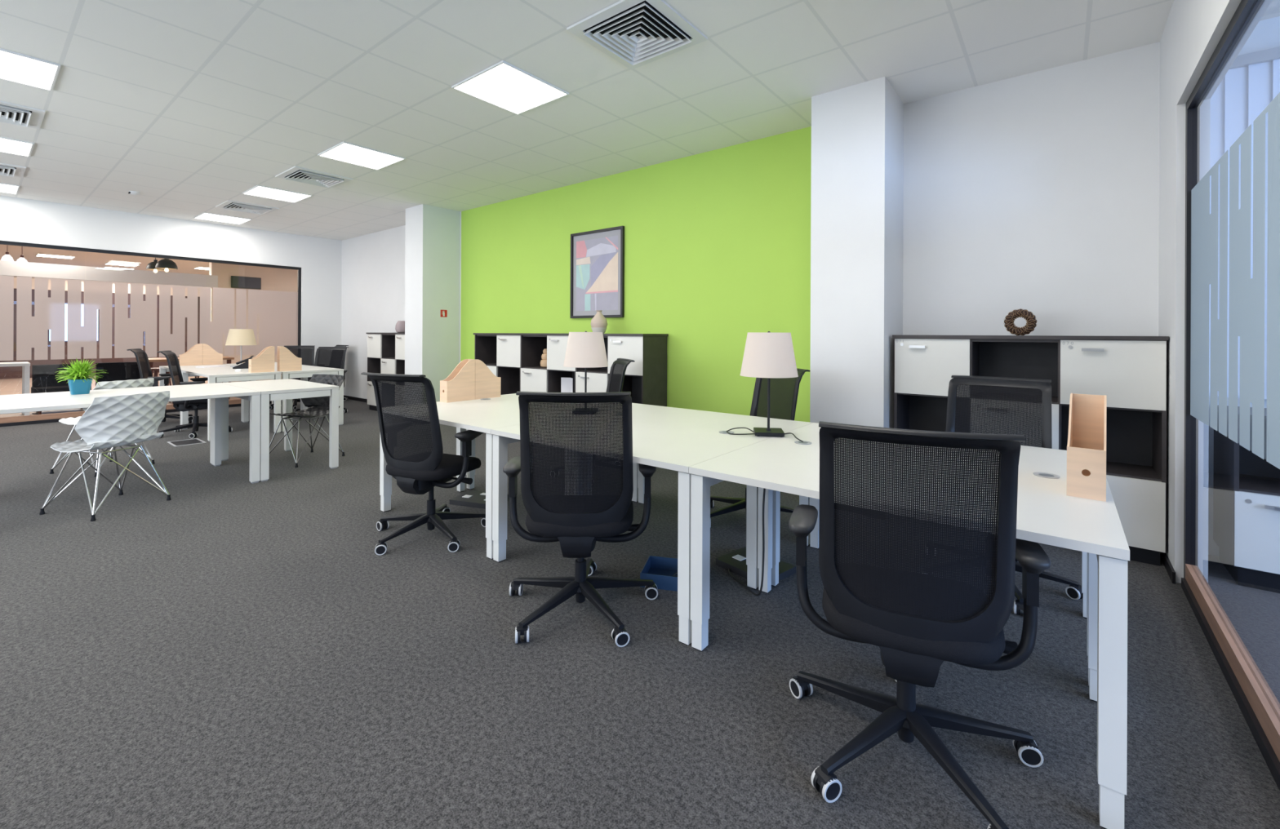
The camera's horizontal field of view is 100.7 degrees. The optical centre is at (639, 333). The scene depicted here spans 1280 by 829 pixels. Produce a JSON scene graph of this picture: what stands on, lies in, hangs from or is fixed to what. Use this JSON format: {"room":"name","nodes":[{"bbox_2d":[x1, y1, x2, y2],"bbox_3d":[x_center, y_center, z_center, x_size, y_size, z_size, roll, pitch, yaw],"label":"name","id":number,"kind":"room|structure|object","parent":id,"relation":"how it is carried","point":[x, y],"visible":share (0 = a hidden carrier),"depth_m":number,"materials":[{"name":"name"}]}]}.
{"room":"open-plan office","nodes":[
{"label":"open-plan office","id":0,"kind":"room"},
{"bbox_2d":[0,277,199,379],"bbox_3d":[-16.037,-0.325,15.264,0.100,3.070,12.000,0,0,38],"label":"wall","id":1,"kind":"structure","parent":0,"point":[6,372],"depth_m":15.34,"materials":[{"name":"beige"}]},
{"bbox_2d":[48,303,97,341],"bbox_3d":[-16.091,-0.315,15.083,0.040,1.050,0.950,0,0,38],"label":"window","id":2,"kind":"structure","parent":1,"relation":"in","point":[65,304],"depth_m":14.96,"materials":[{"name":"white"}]},
{"bbox_2d":[0,260,217,287],"bbox_3d":[-11.326,-1.114,8.566,0.400,0.250,7.150,0,0,38],"label":"trim","id":3,"kind":"structure","parent":0,"point":[33,270],"depth_m":9.89,"materials":[{"name":"white"}]},
{"bbox_2d":[0,195,342,366],"bbox_3d":[-8.371,-0.294,7.274,0.120,3.075,8.000,0,0,38],"label":"wall","id":4,"kind":"structure","parent":0,"point":[24,220],"depth_m":8.63,"materials":[{"name":"white paint"}]},
{"bbox_2d":[0,240,301,426],"bbox_3d":[-8.090,0.005,7.631,0.074,2.480,5.710,0,0,38],"label":"window","id":5,"kind":"structure","parent":4,"relation":"in","point":[279,313],"depth_m":8.03,"materials":[{"name":"black"}]},
{"bbox_2d":[208,262,297,382],"bbox_3d":[-9.049,-0.294,14.574,0.210,3.070,4.400,0,0,38],"label":"wall lounge partition","id":6,"kind":"structure","parent":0,"point":[275,279],"depth_m":13.39,"materials":[{"name":"beige paint"}]},
{"bbox_2d":[231,275,261,289],"bbox_3d":[-9.879,-1.278,13.308,0.055,0.290,0.620,0,0,38],"label":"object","id":7,"kind":"object","parent":6,"relation":"attached to","point":[246,282],"visible":1,"depth_m":13.28,"materials":[{"name":"black plastic"}]},
{"bbox_2d":[404,204,460,403],"bbox_3d":[-3.037,-0.271,7.774,0.480,3.075,0.590,0,0,38],"label":"column","id":8,"kind":"structure","parent":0,"point":[433,233],"depth_m":7.58,"materials":[{"name":"white paint"}]},
{"bbox_2d":[440,309,447,317],"bbox_3d":[-2.829,-0.290,7.647,0.003,0.116,0.116,0,0,38],"label":"fire sign","id":9,"kind":"object","parent":8,"relation":"attached to","point":[443,313],"visible":1,"depth_m":7.64,"materials":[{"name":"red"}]},
{"bbox_2d":[0,372,1279,828],"bbox_3d":[-5.503,1.306,6.909,26.800,0.100,12.000,0,0,38],"label":"floor","id":10,"kind":"structure","parent":0,"point":[230,651],"depth_m":1.95,"materials":[{"name":"grey carpet"}]},
{"bbox_2d":[0,361,30,415],"bbox_3d":[-9.581,0.838,7.718,0.600,0.800,0.900,0,0,38],"label":"desk","id":11,"kind":"object","parent":10,"relation":"on","point":[25,366],"visible":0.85,"depth_m":7.87,"materials":[{"name":"white wood"}]},
{"bbox_2d":[31,364,91,414],"bbox_3d":[-9.206,0.870,8.442,0.610,0.740,0.640,0,0,38],"label":"armchair","id":12,"kind":"object","parent":10,"relation":"on","point":[43,380],"visible":0.32,"depth_m":8.40,"materials":[{"name":"black fabric"}]},
{"bbox_2d":[49,377,155,477],"bbox_3d":[-4.968,0.841,4.934,0.564,0.834,0.544,0,0,10],"label":"chair","id":13,"kind":"object","parent":10,"relation":"on","point":[140,383],"visible":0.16,"depth_m":4.82,"materials":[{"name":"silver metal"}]},
{"bbox_2d":[39,391,171,521],"bbox_3d":[-3.855,0.846,3.858,0.564,0.834,0.544,0,0,14],"label":"chair","id":14,"kind":"object","parent":10,"relation":"on","point":[108,422],"visible":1,"depth_m":3.75,"materials":[{"name":"white plastic"}]},
{"bbox_2d":[95,361,143,385],"bbox_3d":[-8.876,0.871,9.099,0.610,0.740,0.640,0,0,38],"label":"armchair","id":15,"kind":"object","parent":10,"relation":"on","point":[113,371],"visible":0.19,"depth_m":9.16,"materials":[{"name":"black fabric"}]},
{"bbox_2d":[0,382,260,483],"bbox_3d":[-4.208,0.876,4.259,1.220,0.772,1.612,0,0,38],"label":"desk","id":16,"kind":"object","parent":10,"relation":"on","point":[43,402],"visible":0.93,"depth_m":4.48,"materials":[{"name":"white laminate"}]},
{"bbox_2d":[54,357,104,395],"bbox_3d":[-4.526,0.339,4.303,0.306,0.298,0.296,0,0,38],"label":"potted plant","id":17,"kind":"object","parent":16,"relation":"on","point":[79,384],"visible":1,"depth_m":4.26,"materials":[{"name":"green plant"}]},
{"bbox_2d":[127,348,193,423],"bbox_3d":[-6.601,0.730,7.314,0.724,1.040,0.726,0,0,-32],"label":"office chair","id":18,"kind":"object","parent":10,"relation":"on","point":[166,377],"visible":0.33,"depth_m":7.32,"materials":[{"name":"black fabric"}]},
{"bbox_2d":[151,367,173,404],"bbox_3d":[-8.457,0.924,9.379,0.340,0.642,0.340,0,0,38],"label":"office chair","id":19,"kind":"object","parent":10,"relation":"on","point":[156,370],"visible":0.23,"depth_m":9.36,"materials":[{"name":"black plastic"}]},
{"bbox_2d":[138,356,234,382],"bbox_3d":[-8.812,0.857,10.299,0.900,0.770,1.300,0,0,38],"label":"wooden table","id":20,"kind":"object","parent":10,"relation":"on","point":[228,359],"visible":0.2,"depth_m":9.96,"materials":[{"name":"orange wood"}]},
{"bbox_2d":[167,438,206,446],"bbox_3d":[-5.234,1.255,6.122,0.380,0.004,0.280,0,0,38],"label":"floor outlet frame","id":21,"kind":"object","parent":10,"relation":"on","point":[196,441],"visible":1,"depth_m":6.11,"materials":[{"name":"grey plastic"}]},
{"bbox_2d":[156,350,232,438],"bbox_3d":[-5.558,0.734,6.647,0.736,1.040,0.731,0,0,-32],"label":"office chair","id":22,"kind":"object","parent":10,"relation":"on","point":[180,406],"visible":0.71,"depth_m":6.56,"materials":[{"name":"black fabric"}]},
{"bbox_2d":[159,364,242,425],"bbox_3d":[-6.322,0.866,7.668,1.308,0.772,0.730,0,0,38],"label":"desk","id":23,"kind":"object","parent":10,"relation":"on","point":[162,370],"visible":0.25,"depth_m":7.63,"materials":[{"name":"white laminate"}]},
{"bbox_2d":[179,343,202,365],"bbox_3d":[-6.770,0.316,7.994,0.100,0.325,0.250,0,0,38],"label":"magazine file","id":24,"kind":"object","parent":23,"relation":"on","point":[193,356],"visible":0.98,"depth_m":7.98,"materials":[{"name":"brown wood"}]},
{"bbox_2d":[195,365,226,368],"bbox_3d":[-6.190,0.475,7.648,0.200,0.012,0.280,0,0,21],"label":"paper stack","id":25,"kind":"object","parent":23,"relation":"on","point":[206,366],"visible":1,"depth_m":7.62,"materials":[{"name":"white paper"}]},
{"bbox_2d":[202,343,222,364],"bbox_3d":[-6.614,0.317,8.191,0.100,0.325,0.250,0,0,38],"label":"magazine file","id":26,"kind":"object","parent":23,"relation":"on","point":[210,357],"visible":1,"depth_m":8.14,"materials":[{"name":"brown wood"}]},
{"bbox_2d":[225,328,257,367],"bbox_3d":[-5.747,0.205,7.642,0.367,0.555,0.367,0,0,18],"label":"table lamp","id":27,"kind":"object","parent":23,"relation":"on","point":[241,337],"visible":0.92,"depth_m":7.52,"materials":[{"name":"beige fabric"}]},
{"bbox_2d":[181,368,281,441],"bbox_3d":[-5.296,0.871,6.855,1.308,0.772,0.730,0,0,38],"label":"desk","id":28,"kind":"object","parent":10,"relation":"on","point":[228,375],"visible":0.75,"depth_m":6.67,"materials":[{"name":"white laminate"}]},
{"bbox_2d":[232,355,253,368],"bbox_3d":[-5.537,0.396,7.417,0.230,0.175,0.220,0,0,-32],"label":"desk telephone","id":29,"kind":"object","parent":28,"relation":"on","point":[246,365],"visible":0.88,"depth_m":7.35,"materials":[{"name":"black plastic"}]},
{"bbox_2d":[248,346,274,373],"bbox_3d":[-4.794,0.325,6.720,0.100,0.325,0.250,0,0,38],"label":"magazine file","id":30,"kind":"object","parent":28,"relation":"on","point":[264,362],"visible":1,"depth_m":6.71,"materials":[{"name":"brown wood"}]},
{"bbox_2d":[222,362,305,421],"bbox_3d":[-5.856,0.868,8.256,1.308,0.772,0.730,0,0,38],"label":"desk","id":31,"kind":"object","parent":10,"relation":"on","point":[275,363],"visible":0.07,"depth_m":8.12,"materials":[{"name":"white laminate"}]},
{"bbox_2d":[220,378,339,481],"bbox_3d":[-3.511,0.879,5.138,1.218,0.772,0.625,0,0,38],"label":"desk","id":32,"kind":"object","parent":10,"relation":"on","point":[288,389],"visible":0.84,"depth_m":4.97,"materials":[{"name":"white laminate"}]},
{"bbox_2d":[269,346,315,409],"bbox_3d":[-5.858,0.733,9.040,0.732,1.040,0.746,0,0,-22],"label":"office chair","id":33,"kind":"object","parent":10,"relation":"on","point":[293,349],"visible":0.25,"depth_m":9.29,"materials":[{"name":"black fabric"}]},
{"bbox_2d":[249,365,343,432],"bbox_3d":[-4.830,0.873,7.442,1.308,0.772,0.730,0,0,38],"label":"desk","id":34,"kind":"object","parent":10,"relation":"on","point":[307,371],"visible":0.42,"depth_m":7.23,"materials":[{"name":"white laminate"}]},
{"bbox_2d":[277,346,302,371],"bbox_3d":[-4.601,0.325,6.963,0.100,0.325,0.250,0,0,38],"label":"magazine file","id":35,"kind":"object","parent":34,"relation":"on","point":[287,361],"visible":1,"depth_m":6.89,"materials":[{"name":"brown wood"}]},
{"bbox_2d":[269,374,344,467],"bbox_3d":[-3.365,0.848,5.352,0.544,0.834,0.564,0,0,21],"label":"chair","id":36,"kind":"object","parent":10,"relation":"on","point":[319,406],"visible":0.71,"depth_m":5.49,"materials":[{"name":"grey plastic"}]},
{"bbox_2d":[295,346,348,413],"bbox_3d":[-5.006,0.737,8.405,0.734,1.040,0.732,0,0,-1],"label":"office chair","id":37,"kind":"object","parent":10,"relation":"on","point":[335,357],"visible":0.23,"depth_m":8.63,"materials":[{"name":"black fabric"}]},
{"bbox_2d":[320,345,348,400],"bbox_3d":[-5.751,0.733,9.716,0.732,1.040,0.722,0,0,40],"label":"office chair","id":38,"kind":"object","parent":10,"relation":"on","point":[345,398],"visible":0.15,"depth_m":9.92,"materials":[{"name":"black fabric"}]},
{"bbox_2d":[367,333,404,411],"bbox_3d":[-3.857,0.636,8.503,1.395,1.255,0.431,0,0,38],"label":"storage cabinet","id":39,"kind":"object","parent":10,"relation":"on","point":[385,352],"visible":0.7,"depth_m":8.56,"materials":[{"name":"laminate"}]},
{"bbox_2d":[365,333,404,334],"bbox_3d":[-3.850,-0.004,8.509,1.415,0.022,0.425,0,0,38],"label":"board","id":40,"kind":"object","parent":39,"relation":"on","point":[366,333],"visible":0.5,"depth_m":8.29,"materials":[{"name":"laminate"}]},
{"bbox_2d":[395,320,404,333],"bbox_3d":[-3.822,-0.110,8.491,0.178,0.190,0.178,0,0,38],"label":"round vase","id":41,"kind":"object","parent":40,"relation":"on","point":[400,326],"visible":0.91,"depth_m":8.42,"materials":[{"name":"ceramic"}]},
{"bbox_2d":[360,372,485,555],"bbox_3d":[-1.344,0.752,3.352,0.732,1.040,0.722,0,0,23],"label":"office chair","id":42,"kind":"object","parent":10,"relation":"on","point":[419,473],"visible":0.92,"depth_m":3.17,"materials":[{"name":"black fabric"}]},
{"bbox_2d":[449,490,508,509],"bbox_3d":[-1.218,1.255,4.024,0.340,0.039,0.260,0,0,18],"label":"floor outlet","id":43,"kind":"object","parent":10,"relation":"on","point":[473,499],"visible":0.59,"depth_m":3.95,"materials":[{"name":"grey"}]},
{"bbox_2d":[474,334,520,395],"bbox_3d":[-1.677,0.645,6.775,0.930,1.255,0.431,0,0,38],"label":"storage cabinet","id":44,"kind":"object","parent":10,"relation":"on","point":[501,354],"visible":0.32,"depth_m":6.71,"materials":[{"name":"laminate"}]},
{"bbox_2d":[379,393,642,559],"bbox_3d":[-0.924,0.904,3.926,1.318,0.744,1.390,0,0,38],"label":"desk","id":45,"kind":"object","parent":10,"relation":"on","point":[483,415],"visible":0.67,"depth_m":3.64,"materials":[{"name":"white laminate"}]},
{"bbox_2d":[440,359,475,402],"bbox_3d":[-1.451,0.371,4.224,0.100,0.325,0.250,0,0,38],"label":"magazine file","id":46,"kind":"object","parent":45,"relation":"on","point":[460,385],"visible":1,"depth_m":4.21,"materials":[{"name":"brown wood"}]},
{"bbox_2d":[472,359,501,399],"bbox_3d":[-1.295,0.372,4.422,0.100,0.325,0.250,0,0,38],"label":"magazine file","id":47,"kind":"object","parent":45,"relation":"on","point":[487,385],"visible":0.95,"depth_m":4.37,"materials":[{"name":"brown wood"}]},
{"bbox_2d":[563,331,608,412],"bbox_3d":[-0.369,0.260,3.609,0.306,0.555,0.306,0,0,3],"label":"table lamp","id":48,"kind":"object","parent":45,"relation":"on","point":[585,350],"visible":0.88,"depth_m":3.50,"materials":[{"name":"white fabric"}]},
{"bbox_2d":[520,335,575,392],"bbox_3d":[-0.948,0.648,6.197,0.930,1.255,0.431,0,0,38],"label":"storage cabinet","id":49,"kind":"object","parent":10,"relation":"on","point":[534,378],"visible":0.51,"depth_m":6.17,"materials":[{"name":"laminate"}]},
{"bbox_2d":[540,348,546,367],"bbox_3d":[-1.111,0.290,6.328,0.160,0.222,0.160,0,0,38],"label":"figurine","id":50,"kind":"object","parent":49,"relation":"in","point":[543,362],"visible":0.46,"depth_m":6.27,"materials":[{"name":"brown wood"}]},
{"bbox_2d":[560,377,573,392],"bbox_3d":[-0.814,0.647,6.036,0.190,0.290,0.053,0,0,38],"label":"brochure","id":51,"kind":"object","parent":49,"relation":"in","point":[566,384],"visible":0.65,"depth_m":6.06,"materials":[{"name":"white paper"}]},
{"bbox_2d":[473,333,668,336],"bbox_3d":[-0.940,0.009,6.203,2.810,0.022,0.425,0,0,38],"label":"board","id":52,"kind":"object","parent":49,"relation":"on","point":[497,334],"visible":0.93,"depth_m":5.89,"materials":[{"name":"laminate"}]},
{"bbox_2d":[590,310,607,333],"bbox_3d":[-0.443,-0.125,5.736,0.184,0.250,0.184,0,0,38],"label":"vase","id":53,"kind":"object","parent":52,"relation":"on","point":[598,322],"visible":0.91,"depth_m":5.67,"materials":[{"name":"beige ceramic"}]},
{"bbox_2d":[502,391,657,647],"bbox_3d":[-0.268,0.758,2.484,0.732,1.042,0.758,0,0,-1],"label":"office chair","id":54,"kind":"object","parent":10,"relation":"on","point":[576,522],"visible":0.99,"depth_m":2.27,"materials":[{"name":"black fabric"}]},
{"bbox_2d":[551,358,635,475],"bbox_3d":[-0.436,0.756,4.819,0.749,1.040,0.729,0,0,-17],"label":"office chair","id":55,"kind":"object","parent":10,"relation":"on","point":[612,380],"visible":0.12,"depth_m":4.98,"materials":[{"name":"black fabric"}]},
{"bbox_2d":[575,336,666,406],"bbox_3d":[-0.219,0.651,5.619,0.930,1.255,0.431,0,0,38],"label":"storage cabinet","id":56,"kind":"object","parent":10,"relation":"on","point":[646,378],"visible":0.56,"depth_m":5.39,"materials":[{"name":"laminate"}]},
{"bbox_2d":[490,404,812,645],"bbox_3d":[0.110,0.908,3.106,1.318,0.744,1.390,0,0,38],"label":"desk","id":57,"kind":"object","parent":10,"relation":"on","point":[672,438],"visible":0.55,"depth_m":2.80,"materials":[{"name":"white laminate"}]},
{"bbox_2d":[726,331,803,442],"bbox_3d":[0.654,0.265,2.836,0.378,0.555,0.358,0,0,8],"label":"table lamp","id":58,"kind":"object","parent":57,"relation":"on","point":[768,355],"visible":1,"depth_m":2.75,"materials":[{"name":"white fabric"}]},
{"bbox_2d":[640,555,677,591],"bbox_3d":[0.182,1.246,2.748,0.320,0.070,0.220,0,0,13],"label":"crate","id":59,"kind":"object","parent":10,"relation":"on","point":[662,571],"visible":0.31,"depth_m":2.81,"materials":[{"name":"blue plastic"}]},
{"bbox_2d":[715,546,795,581],"bbox_3d":[0.628,1.263,2.892,0.260,0.039,0.340,0,0,-40],"label":"floor outlet","id":60,"kind":"object","parent":10,"relation":"on","point":[735,561],"visible":0.34,"depth_m":2.87,"materials":[{"name":"grey"}]},
{"bbox_2d":[710,368,810,527],"bbox_3d":[0.747,0.762,3.652,0.747,1.040,0.732,0,0,-23],"label":"office chair","id":61,"kind":"object","parent":10,"relation":"on","point":[739,504],"visible":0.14,"depth_m":3.73,"materials":[{"name":"black fabric"}]},
{"bbox_2d":[688,422,1129,828],"bbox_3d":[1.145,0.913,2.286,1.318,0.744,1.390,0,0,38],"label":"desk","id":62,"kind":"object","parent":10,"relation":"on","point":[1046,515],"visible":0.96,"depth_m":1.85,"materials":[{"name":"white laminate"}]},
{"bbox_2d":[725,488,765,595],"bbox_3d":[0.544,0.952,2.718,0.067,0.661,0.365,0,0,-20],"label":"power cord","id":63,"kind":"object","parent":62,"relation":"hanging from","point":[764,489],"visible":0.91,"depth_m":2.57,"materials":[{"name":"black plastic"}]},
{"bbox_2d":[1066,393,1106,502],"bbox_3d":[1.560,0.384,1.850,0.100,0.325,0.250,0,0,41],"label":"magazine file","id":64,"kind":"object","parent":62,"relation":"on","point":[1086,434],"visible":1,"depth_m":1.83,"materials":[{"name":"brown wood"}]},
{"bbox_2d":[788,421,1051,828],"bbox_3d":[0.829,0.762,1.651,0.732,1.040,0.750,0,0,24],"label":"office chair","id":65,"kind":"object","parent":10,"relation":"on","point":[918,622],"visible":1,"depth_m":1.45,"materials":[{"name":"black plastic"}]},
{"bbox_2d":[922,375,1082,615],"bbox_3d":[1.854,0.766,2.765,0.730,1.040,0.722,0,0,40],"label":"office chair","id":66,"kind":"object","parent":10,"relation":"on","point":[957,404],"visible":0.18,"depth_m":2.92,"materials":[{"name":"black fabric"}]},
{"bbox_2d":[893,337,1167,566],"bbox_3d":[2.467,0.663,3.490,1.384,1.255,0.431,0,0,38],"label":"storage cabinet","id":67,"kind":"object","parent":10,"relation":"on","point":[1131,374],"visible":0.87,"depth_m":3.21,"materials":[{"name":"laminate"}]},
{"bbox_2d":[892,335,1168,340],"bbox_3d":[2.473,0.024,3.498,1.400,0.022,0.425,0,0,38],"label":"board","id":68,"kind":"object","parent":67,"relation":"on","point":[1002,337],"visible":1,"depth_m":3.25,"materials":[{"name":"laminate"}]},
{"bbox_2d":[1004,308,1037,335],"bbox_3d":[2.479,-0.073,3.457,0.178,0.180,0.065,0,0,38],"label":"ring ornament","id":69,"kind":"object","parent":68,"relation":"on","point":[1031,320],"visible":0.99,"depth_m":3.44,"materials":[{"name":"wicker"}]},
{"bbox_2d":[1213,405,1279,593],"bbox_3d":[3.907,0.857,2.310,1.860,0.880,0.491,0,0,38],"label":"storage cabinet","id":70,"kind":"object","parent":10,"relation":"on","point":[1246,486],"visible":0.94,"depth_m":2.71,"materials":[{"name":"laminate"}]},
{"bbox_2d":[0,0,1279,275],"bbox_3d":[-5.489,-1.859,6.909,26.800,0.120,12.000,0,0,38],"label":"ceiling","id":71,"kind":"structure","parent":0,"point":[189,107],"depth_m":3.84,"materials":[{"name":"tile"}]},
{"bbox_2d":[0,244,13,261],"bbox_3d":[-9.886,-1.488,8.287,0.130,0.690,0.130,0,0,38],"label":"glass pendant","id":72,"kind":"object","parent":71,"relation":"hanging from","point":[6,257],"visible":0.85,"depth_m":8.27,"materials":[{"name":"white glass"}]},
{"bbox_2d":[0,182,19,194],"bbox_3d":[-8.083,-1.824,6.502,0.600,0.012,0.600,0,0,38],"label":"recessed light","id":73,"kind":"object","parent":71,"relation":"in","point":[4,188],"visible":1,"depth_m":6.67,"materials":[{"name":"white"}]},
{"bbox_2d":[0,163,26,177],"bbox_3d":[-7.143,-1.810,5.757,0.600,0.032,0.600,0,0,38],"label":"ceiling vent","id":74,"kind":"object","parent":71,"relation":"in","point":[6,170],"visible":1,"depth_m":5.88,"materials":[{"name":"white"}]},
{"bbox_2d":[0,136,34,156],"bbox_3d":[-6.202,-1.816,5.012,0.600,0.012,0.600,0,0,38],"label":"recessed light","id":75,"kind":"object","parent":71,"relation":"in","point":[7,145],"visible":1,"depth_m":5.14,"materials":[{"name":"white plastic"}]},
{"bbox_2d":[16,246,27,263],"bbox_3d":[-9.793,-1.473,8.405,0.130,0.720,0.130,0,0,38],"label":"glass pendant","id":76,"kind":"object","parent":71,"relation":"hanging from","point":[21,260],"visible":0.9,"depth_m":8.38,"materials":[{"name":"white glass"}]},
{"bbox_2d":[0,100,44,128],"bbox_3d":[-5.262,-1.802,4.266,0.600,0.032,0.600,0,0,38],"label":"ceiling vent","id":77,"kind":"object","parent":71,"relation":"in","point":[10,113],"visible":1,"depth_m":4.37,"materials":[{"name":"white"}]},
{"bbox_2d":[0,48,60,91],"bbox_3d":[-4.322,-1.808,3.521,0.600,0.012,0.600,0,0,38],"label":"recessed light","id":78,"kind":"object","parent":71,"relation":"in","point":[15,67],"visible":1,"depth_m":3.64,"materials":[{"name":"white"}]},
{"bbox_2d":[35,253,75,258],"bbox_3d":[-13.949,-1.845,12.657,0.600,0.012,0.600,0,0,38],"label":"recessed light","id":79,"kind":"object","parent":71,"relation":"in","point":[37,255],"visible":1,"depth_m":12.68,"materials":[{"name":"white plastic"}]},
{"bbox_2d":[103,266,134,269],"bbox_3d":[-14.835,-1.849,15.082,0.600,0.012,0.600,0,0,38],"label":"recessed light","id":80,"kind":"object","parent":71,"relation":"in","point":[104,267],"visible":0.47,"depth_m":14.93,"materials":[{"name":"white"}]},
{"bbox_2d":[104,262,139,266],"bbox_3d":[-13.800,-1.844,14.134,0.600,0.012,0.600,0,0,38],"label":"recessed light","id":81,"kind":"object","parent":71,"relation":"in","point":[108,263],"visible":1,"depth_m":14.16,"materials":[{"name":"white plastic"}]},
{"bbox_2d":[106,262,137,266],"bbox_3d":[-13.800,-1.845,14.134,0.576,0.006,0.576,0,0,38],"label":"diffuser","id":82,"kind":"object","parent":81,"relation":"attached to","point":[111,264],"depth_m":14.17,"materials":[{"name":"white plastic"}]},
{"bbox_2d":[128,191,139,195],"bbox_3d":[-6.505,-1.803,6.819,0.100,0.040,0.102,0,0,38],"label":"smoke detector","id":83,"kind":"object","parent":71,"relation":"attached to","point":[132,193],"visible":1,"depth_m":6.79,"materials":[{"name":"white plastic"}]},
{"bbox_2d":[146,257,164,273],"bbox_3d":[-9.015,-1.479,9.868,0.260,0.700,0.260,0,0,38],"label":"pendant lamp","id":84,"kind":"object","parent":71,"relation":"hanging from","point":[151,266],"visible":0.75,"depth_m":9.79,"materials":[{"name":"black plastic"}]},
{"bbox_2d":[155,258,177,271],"bbox_3d":[-8.445,-1.462,9.461,0.300,0.730,0.300,0,0,38],"label":"pendant lamp","id":85,"kind":"object","parent":71,"relation":"hanging from","point":[166,264],"visible":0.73,"depth_m":9.39,"materials":[{"name":"black plastic"}]},
{"bbox_2d":[194,266,208,270],"bbox_3d":[-12.195,-1.837,15.031,0.600,0.012,0.600,0,0,38],"label":"recessed light","id":86,"kind":"object","parent":71,"relation":"in","point":[197,268],"visible":0.49,"depth_m":14.84,"materials":[{"name":"white plastic"}]},
{"bbox_2d":[196,267,208,270],"bbox_3d":[-12.195,-1.838,15.031,0.576,0.006,0.576,0,0,38],"label":"diffuser","id":87,"kind":"object","parent":86,"relation":"attached to","point":[206,268],"depth_m":15.03,"materials":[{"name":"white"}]},
{"bbox_2d":[193,212,252,224],"bbox_3d":[-6.593,-1.818,8.383,0.600,0.012,0.600,0,0,38],"label":"recessed light","id":88,"kind":"object","parent":71,"relation":"in","point":[207,216],"visible":1,"depth_m":8.35,"materials":[{"name":"white plastic"}]},
{"bbox_2d":[215,200,279,214],"bbox_3d":[-5.652,-1.804,7.638,0.600,0.032,0.600,0,0,38],"label":"ceiling vent","id":89,"kind":"object","parent":71,"relation":"in","point":[228,205],"visible":1,"depth_m":7.58,"materials":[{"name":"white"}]},
{"bbox_2d":[242,185,311,203],"bbox_3d":[-4.712,-1.810,6.893,0.600,0.012,0.600,0,0,38],"label":"recessed light","id":90,"kind":"object","parent":71,"relation":"in","point":[261,191],"visible":1,"depth_m":6.86,"materials":[{"name":"white plastic"}]},
{"bbox_2d":[275,165,353,188],"bbox_3d":[-3.771,-1.796,6.147,0.600,0.032,0.600,0,0,38],"label":"ceiling vent","id":91,"kind":"object","parent":71,"relation":"in","point":[298,174],"visible":1,"depth_m":6.10,"materials":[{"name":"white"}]},
{"bbox_2d":[317,141,405,169],"bbox_3d":[-2.831,-1.801,5.402,0.600,0.012,0.600,0,0,38],"label":"recessed light","id":92,"kind":"object","parent":71,"relation":"in","point":[345,152],"visible":1,"depth_m":5.38,"materials":[{"name":"white plastic"}]},
{"bbox_2d":[451,60,568,115],"bbox_3d":[-0.950,-1.793,3.911,0.600,0.012,0.600,0,0,38],"label":"recessed light","id":93,"kind":"object","parent":71,"relation":"in","point":[503,85],"visible":1,"depth_m":3.88,"materials":[{"name":"white plastic"}]},
{"bbox_2d":[566,0,707,70],"bbox_3d":[-0.010,-1.779,3.166,0.600,0.032,0.600,0,0,38],"label":"ceiling vent","id":94,"kind":"object","parent":71,"relation":"in","point":[634,33],"visible":1,"depth_m":3.13,"materials":[{"name":"white metal"}]},
{"bbox_2d":[341,16,1279,556],"bbox_3d":[0.445,-0.256,5.486,15.920,3.075,0.150,0,0,38],"label":"wall","id":95,"kind":"structure","parent":0,"point":[1037,193],"depth_m":4.12,"materials":[{"name":"green paint"}]},
{"bbox_2d":[569,226,624,318],"bbox_3d":[-0.505,-0.687,6.121,0.820,1.010,0.033,0,0,38],"label":"framed picture","id":96,"kind":"object","parent":95,"relation":"attached to","point":[597,256],"visible":0.96,"depth_m":6.11,"materials":[{"name":"black"}]},
{"bbox_2d":[576,235,617,311],"bbox_3d":[-0.503,-0.682,6.123,0.660,0.830,0.002,0,0,38],"label":"painting","id":97,"kind":"object","parent":96,"relation":"attached to","point":[597,256],"depth_m":6.12,"materials":[{"name":"paint"}]},
{"bbox_2d":[343,395,888,519],"bbox_3d":[-1.531,1.243,6.568,11.490,0.060,0.600,0,0,38],"label":"baseboard","id":98,"kind":"structure","parent":95,"relation":"attached to","point":[358,399],"depth_m":9.81,"materials":[{"name":"black"}]},
{"bbox_2d":[1208,46,1279,399],"bbox_3d":[4.274,-0.596,2.299,2.600,1.930,0.060,0,0,38],"label":"vertical blind","id":99,"kind":"object","parent":95,"relation":"attached to","point":[1252,81],"visible":0.19,"depth_m":3.00,"materials":[{"name":"grey fabric"}]},
{"bbox_2d":[809,76,903,428],"bbox_3d":[1.666,-0.250,4.065,0.520,3.075,0.560,0,0,38],"label":"column","id":100,"kind":"structure","parent":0,"point":[857,187],"depth_m":3.84,"materials":[{"name":"white paint"}]},
{"bbox_2d":[1158,0,1272,583],"bbox_3d":[0.727,-0.254,0.063,0.120,3.075,8.000,0,0,38],"label":"wall","id":101,"kind":"structure","parent":0,"point":[1193,29],"depth_m":2.75,"materials":[{"name":"white paint"}]},
{"bbox_2d":[1160,551,1175,584],"bbox_3d":[2.954,1.263,2.988,0.012,0.060,0.640,0,0,38],"label":"baseboard","id":102,"kind":"structure","parent":101,"relation":"attached to","point":[1171,571],"depth_m":2.84,"materials":[{"name":"black"}]},
{"bbox_2d":[1181,0,1279,791],"bbox_3d":[0.812,0.043,0.179,0.074,2.480,6.490,0,0,38],"label":"window","id":103,"kind":"structure","parent":101,"relation":"in","point":[1257,703],"depth_m":2.02,"materials":[{"name":"black"}]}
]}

